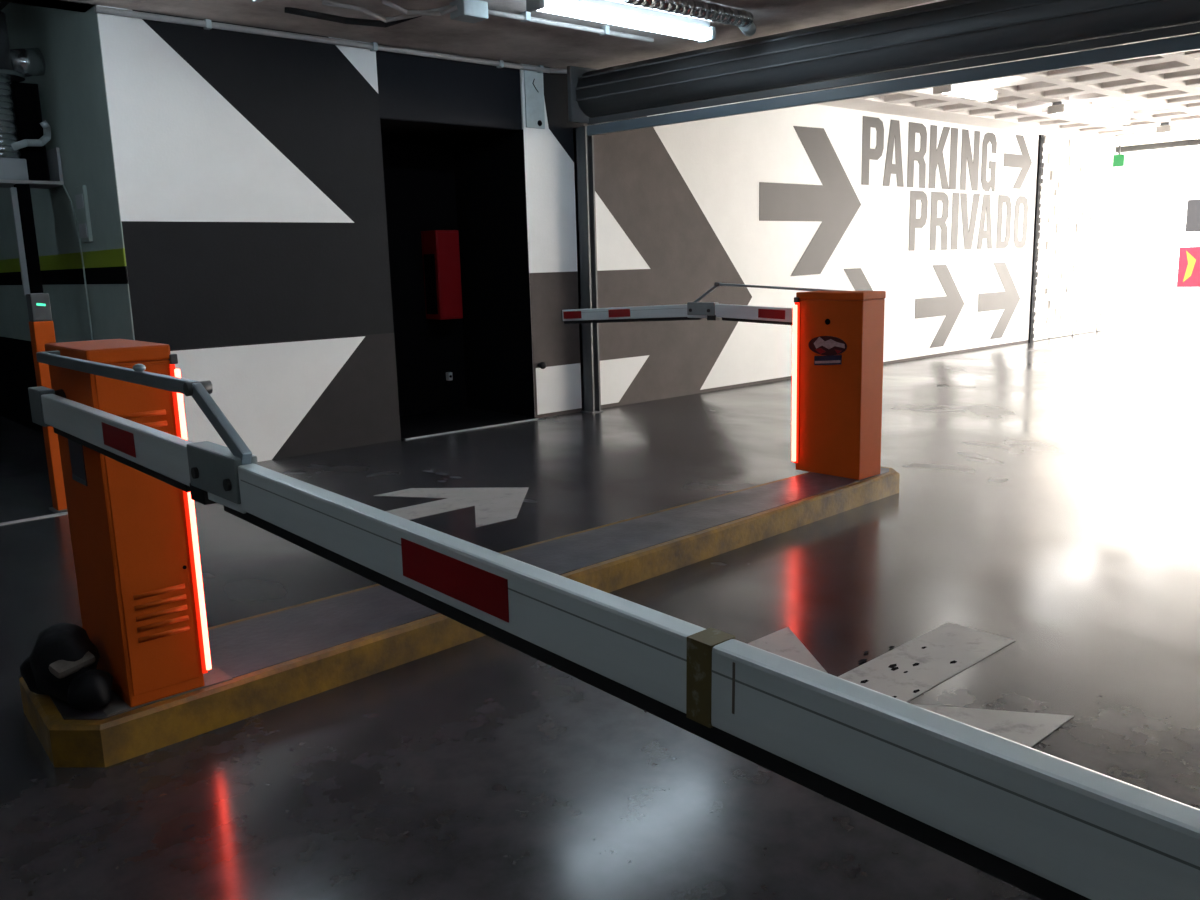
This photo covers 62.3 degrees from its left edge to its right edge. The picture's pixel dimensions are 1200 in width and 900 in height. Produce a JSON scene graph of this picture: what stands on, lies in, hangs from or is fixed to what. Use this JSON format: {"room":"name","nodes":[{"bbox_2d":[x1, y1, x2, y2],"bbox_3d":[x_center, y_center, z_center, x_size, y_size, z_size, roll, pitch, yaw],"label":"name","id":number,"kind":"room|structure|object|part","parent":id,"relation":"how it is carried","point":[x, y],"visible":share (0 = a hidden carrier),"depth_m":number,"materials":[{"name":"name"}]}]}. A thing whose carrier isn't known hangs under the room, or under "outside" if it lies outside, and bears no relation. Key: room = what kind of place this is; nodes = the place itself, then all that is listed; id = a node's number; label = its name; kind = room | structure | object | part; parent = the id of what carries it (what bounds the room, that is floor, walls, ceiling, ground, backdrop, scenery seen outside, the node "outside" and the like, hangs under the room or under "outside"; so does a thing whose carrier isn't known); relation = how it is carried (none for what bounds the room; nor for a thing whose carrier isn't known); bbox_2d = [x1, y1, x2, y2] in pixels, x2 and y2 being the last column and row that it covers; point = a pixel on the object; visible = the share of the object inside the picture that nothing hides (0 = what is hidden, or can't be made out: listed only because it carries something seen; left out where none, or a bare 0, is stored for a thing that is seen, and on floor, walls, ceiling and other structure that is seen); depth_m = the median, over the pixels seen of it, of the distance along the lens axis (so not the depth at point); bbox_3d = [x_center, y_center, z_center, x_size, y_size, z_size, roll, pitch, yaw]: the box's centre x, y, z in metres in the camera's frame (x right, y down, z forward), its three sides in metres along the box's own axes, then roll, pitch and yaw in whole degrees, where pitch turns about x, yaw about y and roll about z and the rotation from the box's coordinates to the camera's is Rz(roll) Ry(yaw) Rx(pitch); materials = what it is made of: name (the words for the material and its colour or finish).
{"room":"parking garage","nodes":[
{"label":"parking garage","id":0,"kind":"room"},
{"bbox_2d":[0,3,134,432],"bbox_3d":[-5.056,-2.005,8.900,0.257,3.770,5.680,-11,14,-41],"label":"wall","id":1,"kind":"structure","parent":0,"point":[72,87],"depth_m":7.50,"materials":[{"name":"grey paint"}]},
{"bbox_2d":[0,147,63,294],"bbox_3d":[-4.617,-1.078,7.614,1.037,2.400,0.440,-11,14,-41],"label":"wall shelf","id":2,"kind":"object","parent":1,"relation":"attached to","point":[20,193],"visible":0.62,"depth_m":7.55,"materials":[{"name":"grey metal"}]},
{"bbox_2d":[0,11,50,180],"bbox_3d":[-4.464,-2.626,7.432,0.623,1.200,0.470,-11,14,-41],"label":"ventilation unit","id":3,"kind":"object","parent":2,"relation":"on","point":[24,135],"visible":0.95,"depth_m":7.47,"materials":[{"name":"grey metal"}]},
{"bbox_3d":[-4.412,-2.451,7.685,0.170,0.720,0.140,-11,14,-41],"label":"motor panel","id":4,"kind":"part","parent":3,"relation":"part of","materials":[{"name":"black paint"}]},
{"bbox_3d":[-4.355,-0.959,7.687,0.130,2.125,0.090,-11,14,-41],"label":"post","id":5,"kind":"part","parent":2,"relation":"part of","materials":[{"name":"grey metal"}]},
{"bbox_2d":[62,184,92,339],"bbox_3d":[-3.973,-0.966,7.670,0.012,2.125,0.290,-11,14,-41],"label":"cable","id":6,"kind":"object","parent":1,"relation":"attached to","point":[62,184],"visible":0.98,"depth_m":7.50,"materials":[{"name":"grey paint"}]},
{"bbox_2d":[74,185,92,241],"bbox_3d":[-3.800,-1.736,7.308,0.034,0.400,0.220,-11,14,-41],"label":"wall box","id":7,"kind":"object","parent":1,"relation":"attached to","point":[81,197],"visible":1,"depth_m":7.26,"materials":[{"name":"grey paint"}]},
{"bbox_2d":[380,123,400,430],"bbox_3d":[-2.134,-1.573,8.523,0.105,2.900,1.115,-11,14,-41],"label":"wall","id":8,"kind":"structure","parent":0,"point":[380,123],"depth_m":8.14,"materials":[{"name":"black paint"}]},
{"bbox_2d":[382,139,466,415],"bbox_3d":[-1.955,-1.757,9.479,1.670,2.900,0.100,-11,14,-41],"label":"wall","id":9,"kind":"structure","parent":0,"point":[420,192],"depth_m":9.61,"materials":[{"name":"black paint"}]},
{"bbox_2d":[421,230,462,319],"bbox_3d":[-1.529,-1.695,9.625,0.263,0.840,0.268,-11,14,-41],"label":"upper cabinet","id":10,"kind":"object","parent":9,"relation":"attached to","point":[440,248],"visible":1,"depth_m":9.53,"materials":[{"name":"red metal"}]},
{"bbox_3d":[-1.629,-1.594,9.563,0.004,0.570,0.190,-11,14,-41],"label":"panel","id":11,"kind":"part","parent":10,"relation":"part of","materials":[{"name":"black paint"}]},
{"bbox_3d":[-1.441,-1.679,9.530,0.230,0.800,0.008,-11,14,-41],"label":"door","id":12,"kind":"part","parent":10,"relation":"part of","materials":[{"name":"red paint"}]},
{"bbox_2d":[446,372,452,380],"bbox_3d":[-1.508,-0.738,9.944,0.050,0.080,0.055,-11,14,-41],"label":"wall socket","id":13,"kind":"object","parent":9,"relation":"attached to","point":[449,376],"visible":1,"depth_m":9.93,"materials":[{"name":"black paint"}]},
{"bbox_2d":[380,117,521,143],"bbox_3d":[-1.601,-2.914,8.796,1.440,0.195,1.100,-11,14,-41],"label":"ceiling","id":14,"kind":"structure","parent":0,"point":[394,129],"depth_m":8.80,"materials":[{"name":"black paint"}]},
{"bbox_2d":[453,129,534,417],"bbox_3d":[-0.978,-1.794,9.530,0.136,2.900,1.118,-11,14,-41],"label":"door","id":15,"kind":"structure","parent":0,"point":[490,184],"depth_m":9.48,"materials":[{"name":"black paint"}]},
{"bbox_2d":[97,5,1038,461],"bbox_3d":[1.691,-2.332,11.261,13.470,3.170,0.254,-11,14,-41],"label":"wall","id":16,"kind":"structure","parent":0,"point":[249,172],"depth_m":8.98,"materials":[{"name":"grey paint"}]},
{"bbox_2d":[94,6,566,73],"bbox_3d":[-1.744,-3.142,7.707,3.993,0.067,0.215,-11,14,-41],"label":"conduit","id":17,"kind":"object","parent":16,"relation":"attached to","point":[207,24],"visible":1,"depth_m":7.44,"materials":[{"name":"grey metal"}]},
{"bbox_2d":[524,70,544,128],"bbox_3d":[-0.584,-3.140,8.888,0.210,0.500,0.022,-11,14,-41],"label":"plate","id":18,"kind":"object","parent":16,"relation":"attached to","point":[533,81],"visible":1,"depth_m":8.88,"materials":[{"name":"grey metal"}]},
{"bbox_2d":[538,362,545,368],"bbox_3d":[-0.541,-0.789,9.263,0.065,0.068,0.093,-11,14,-41],"label":"door stop","id":19,"kind":"object","parent":16,"relation":"attached to","point":[542,365],"visible":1,"depth_m":9.23,"materials":[{"name":"black rubber"}]},
{"bbox_2d":[0,297,1199,899],"bbox_3d":[15.175,-3.263,23.381,66.000,0.225,65.000,-11,14,-41],"label":"floor","id":20,"kind":"structure","parent":0,"point":[1030,578],"depth_m":3.63,"materials":[{"name":"concrete"}]},
{"bbox_2d":[26,293,66,512],"bbox_3d":[-3.363,-0.285,6.093,0.150,1.335,0.160,-11,14,-41],"label":"ticket machine","id":21,"kind":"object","parent":20,"relation":"on","point":[41,325],"depth_m":6.00,"materials":[{"name":"orange metal"}]},
{"bbox_3d":[-3.345,0.365,6.215,0.150,0.012,0.160,-11,14,-41],"label":"plate","id":22,"kind":"part","parent":21,"relation":"part of","materials":[{"name":"grey metal"}]},
{"bbox_2d":[19,467,899,767],"bbox_3d":[0.029,0.509,4.614,4.755,0.134,0.605,-11,14,-41],"label":"traffic island","id":23,"kind":"object","parent":20,"relation":"on","point":[261,663],"visible":0.73,"depth_m":3.69,"materials":[{"name":"yellow paint"}]},
{"bbox_2d":[19,623,112,710],"bbox_3d":[-1.639,0.656,3.058,0.387,0.240,0.187,7,14,39],"label":"plastic bag","id":24,"kind":"object","parent":23,"relation":"on","point":[63,660],"visible":1,"depth_m":2.97,"materials":[{"name":"black plastic"}]},
{"bbox_2d":[28,339,1199,899],"bbox_3d":[-0.312,0.429,1.784,0.336,1.087,4.128,-11,14,-41],"label":"gate","id":25,"kind":"object","parent":23,"relation":"on","point":[1046,826],"visible":1,"depth_m":1.18,"materials":[{"name":"orange metal"}]},
{"bbox_3d":[-1.606,0.034,3.055,0.006,0.135,0.150,-11,14,-41],"label":"label plate","id":26,"kind":"part","parent":25,"relation":"part of","materials":[{"name":"grey metal"}]},
{"bbox_3d":[-1.521,-0.304,3.057,0.233,0.045,0.468,-11,14,-41],"label":"lid","id":27,"kind":"part","parent":25,"relation":"part of","materials":[{"name":"orange metal"}]},
{"bbox_3d":[-1.265,-0.046,2.560,0.035,0.103,1.256,-11,14,-41],"label":"arm","id":28,"kind":"part","parent":25,"relation":"part of","materials":[{"name":"white paint"}]},
{"bbox_3d":[-1.068,-0.190,2.303,0.028,0.020,0.036,-11,14,-41],"label":"rod knob","id":29,"kind":"part","parent":25,"relation":"part of","materials":[{"name":"grey metal"}]},
{"bbox_3d":[-1.179,-0.132,2.443,0.020,0.147,1.521,-11,14,-41],"label":"link rod","id":30,"kind":"part","parent":25,"relation":"part of","materials":[{"name":"grey metal"}]},
{"bbox_3d":[-1.355,0.243,2.988,0.201,0.995,0.013,-11,14,-41],"label":"access door","id":31,"kind":"part","parent":25,"relation":"part of","materials":[{"name":"orange metal"}]},
{"bbox_3d":[0.133,0.242,1.023,0.035,0.140,2.452,-11,14,-41],"label":"arm","id":32,"kind":"part","parent":25,"relation":"part of","materials":[{"name":"white paint"}]},
{"bbox_2d":[561,282,885,479],"bbox_3d":[0.610,-0.583,6.898,0.336,1.139,3.003,-11,14,-41],"label":"gate","id":33,"kind":"object","parent":23,"relation":"on","point":[838,335],"visible":1,"depth_m":5.88,"materials":[{"name":"orange metal"}]},
{"bbox_3d":[0.172,-1.035,7.509,0.035,0.150,1.404,-11,14,-41],"label":"arm","id":34,"kind":"part","parent":33,"relation":"part of","materials":[{"name":"white paint"}]},
{"bbox_3d":[1.192,-0.868,6.378,0.035,0.125,1.182,-11,14,-41],"label":"arm","id":35,"kind":"part","parent":33,"relation":"part of","materials":[{"name":"white paint"}]},
{"bbox_3d":[1.121,-1.012,6.427,0.020,0.138,1.383,-11,14,-41],"label":"link rod","id":36,"kind":"part","parent":33,"relation":"part of","materials":[{"name":"grey metal"}]},
{"bbox_3d":[1.415,-0.911,5.852,0.233,0.045,0.468,-11,14,-41],"label":"lid","id":37,"kind":"part","parent":33,"relation":"part of","materials":[{"name":"orange metal"}]},
{"bbox_2d":[400,407,537,439],"bbox_3d":[-1.504,-0.261,9.268,1.440,0.012,1.170,-11,14,-41],"label":"threshold","id":38,"kind":"object","parent":20,"relation":"on","point":[414,426],"visible":0.89,"depth_m":9.24,"materials":[{"name":"black paint"}]},
{"bbox_2d":[573,126,602,412],"bbox_3d":[-0.116,-1.679,9.441,0.140,2.660,0.180,-11,14,-41],"label":"rail","id":39,"kind":"object","parent":20,"relation":"on","point":[584,171],"visible":0.96,"depth_m":9.39,"materials":[{"name":"grey metal"}]},
{"bbox_3d":[-0.080,-0.378,9.686,0.140,0.010,0.180,-11,14,-41],"label":"foot plate","id":40,"kind":"part","parent":39,"relation":"part of","materials":[{"name":"grey metal"}]},
{"bbox_2d":[1113,146,1199,296],"bbox_3d":[20.250,-8.283,24.438,0.620,9.000,55.000,-11,14,-41],"label":"wall","id":41,"kind":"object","parent":20,"relation":"on","point":[1159,214],"visible":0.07,"depth_m":29.05,"materials":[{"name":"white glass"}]},
{"bbox_2d":[1176,247,1199,286],"bbox_3d":[17.217,-5.202,28.212,0.040,1.140,1.460,-11,14,-41],"label":"poster","id":42,"kind":"object","parent":41,"relation":"attached to","point":[1188,275],"visible":1,"depth_m":28.52,"materials":[{"name":"red paper"}]},
{"bbox_2d":[0,0,1199,146],"bbox_3d":[2.310,-3.325,6.302,24.600,0.620,19.000,-11,14,-41],"label":"ceiling","id":43,"kind":"structure","parent":0,"point":[495,38],"depth_m":8.30,"materials":[{"name":"concrete"}]},
{"bbox_2d":[285,7,420,27],"bbox_3d":[-1.682,-2.968,6.811,0.914,0.114,0.142,-3,11,-8],"label":"cable","id":44,"kind":"object","parent":43,"relation":"attached to","point":[296,11],"visible":0.83,"depth_m":6.78,"materials":[{"name":"black rubber"}]},
{"bbox_2d":[322,0,451,22],"bbox_3d":[-1.399,-2.938,6.662,0.884,0.102,0.194,-4,11,-11],"label":"cable","id":45,"kind":"object","parent":43,"relation":"attached to","point":[324,2],"visible":0.73,"depth_m":6.64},
{"bbox_2d":[382,0,456,15],"bbox_3d":[-1.193,-2.935,6.591,0.497,0.091,0.074,-4,11,-12],"label":"cable","id":46,"kind":"object","parent":43,"relation":"attached to","point":[386,2],"visible":1,"depth_m":6.60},
{"bbox_2d":[450,0,487,22],"bbox_3d":[-0.881,-2.958,6.688,0.200,0.110,0.170,-11,14,-41],"label":"junction box","id":47,"kind":"object","parent":43,"relation":"attached to","point":[471,11],"visible":0.99,"depth_m":6.63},
{"bbox_2d":[488,9,653,42],"bbox_3d":[-0.200,-3.113,7.279,1.630,0.060,0.070,-11,14,-41],"label":"ceiling light","id":48,"kind":"object","parent":43,"relation":"attached to","point":[525,16],"visible":0.95,"depth_m":7.23,"materials":[{"name":"white plastic"}]},
{"bbox_2d":[526,0,715,42],"bbox_3d":[0.192,-3.022,6.934,1.680,0.133,0.150,-11,14,-41],"label":"ceiling light","id":49,"kind":"object","parent":43,"relation":"attached to","point":[603,11],"visible":1,"depth_m":6.88,"materials":[{"name":"glowing white plastic diffuser"},{"name":"white painted metal"}]},
{"bbox_2d":[621,0,755,36],"bbox_3d":[0.647,-3.012,6.835,1.365,0.138,0.201,-11,14,-41],"label":"duct","id":50,"kind":"object","parent":43,"relation":"attached to","point":[743,19],"visible":1,"depth_m":6.79,"materials":[{"name":"silver metal"}]},
{"bbox_2d":[567,0,1199,135],"bbox_3d":[4.820,-2.510,4.806,13.193,0.588,0.470,8,14,41],"label":"roller shutter","id":51,"kind":"object","parent":43,"relation":"attached to","point":[946,35],"visible":1,"depth_m":7.08,"materials":[{"name":"grey metal"}]},
{"bbox_3d":[-0.101,-3.227,9.061,0.470,0.480,0.050,-11,14,-41],"label":"plate","id":52,"kind":"part","parent":51,"relation":"part of","materials":[{"name":"grey metal"}]},
{"bbox_2d":[933,83,997,101],"bbox_3d":[3.865,-3.792,10.485,1.000,0.133,0.200,-11,14,-41],"label":"ceiling light","id":53,"kind":"object","parent":43,"relation":"attached to","point":[982,93],"visible":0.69,"depth_m":10.41,"materials":[{"name":"grey"}]},
{"bbox_2d":[942,85,995,100],"bbox_3d":[3.866,-3.774,10.489,0.920,0.090,0.192,-11,14,-41],"label":"diffuser","id":54,"kind":"object","parent":53,"relation":"attached to","point":[978,92],"depth_m":10.46,"materials":[{"name":"white"}]},
{"bbox_2d":[1047,101,1129,125],"bbox_3d":[6.200,-4.245,12.550,2.000,0.133,0.200,-11,14,-41],"label":"ceiling light","id":55,"kind":"object","parent":43,"relation":"attached to","point":[1062,108],"visible":1,"depth_m":12.37,"materials":[{"name":"grey"}]},
{"bbox_2d":[1056,106,1128,124],"bbox_3d":[6.201,-4.227,12.554,1.920,0.090,0.192,-11,14,-41],"label":"diffuser","id":56,"kind":"object","parent":55,"relation":"attached to","point":[1085,112],"depth_m":12.49,"materials":[{"name":"white plastic"}]},
{"bbox_2d":[1113,145,1124,166],"bbox_3d":[8.854,-5.039,16.941,0.040,0.400,0.180,-11,14,-41],"label":"exit sign","id":57,"kind":"object","parent":43,"relation":"hanging from","point":[1118,160],"visible":0.96,"depth_m":16.93,"materials":[{"name":"green plastic"}]},
{"bbox_3d":[8.857,-4.941,16.959,0.040,0.200,0.180,-11,14,-41],"label":"sign panel","id":58,"kind":"part","parent":57,"relation":"part of","materials":[{"name":"green plastic"}]},
{"bbox_2d":[1156,123,1199,138],"bbox_3d":[8.610,-4.713,14.681,1.500,0.133,0.200,-11,14,-41],"label":"ceiling light","id":59,"kind":"object","parent":43,"relation":"attached to","point":[1170,128],"visible":1,"depth_m":14.42,"materials":[{"name":"grey"}]},
{"bbox_2d":[1165,127,1199,137],"bbox_3d":[8.610,-4.695,14.684,1.420,0.090,0.192,-11,14,-41],"label":"diffuser","id":60,"kind":"object","parent":59,"relation":"attached to","point":[1192,132],"depth_m":14.58,"materials":[{"name":"white"}]},
{"bbox_2d":[1033,136,1122,340],"bbox_3d":[7.939,-3.535,16.737,3.160,3.170,0.325,-11,14,-41],"label":"stone wall","id":61,"kind":"structure","parent":0,"point":[1080,194],"depth_m":16.55,"materials":[{"name":"white paint"}]},
{"bbox_2d":[1028,135,1044,341],"bbox_3d":[6.786,-3.300,15.658,0.148,3.170,0.235,-11,14,-41],"label":"wall edge","id":62,"kind":"structure","parent":61,"relation":"attached to","point":[1040,171],"depth_m":15.54,"materials":[{"name":"grey paint"}]},
{"bbox_2d":[1115,139,1199,152],"bbox_3d":[13.384,-4.707,12.441,0.300,0.640,13.622,-11,14,-41],"label":"lintel","id":63,"kind":"object","parent":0,"point":[1194,142],"depth_m":16.72,"materials":[{"name":"paint"}]}
]}

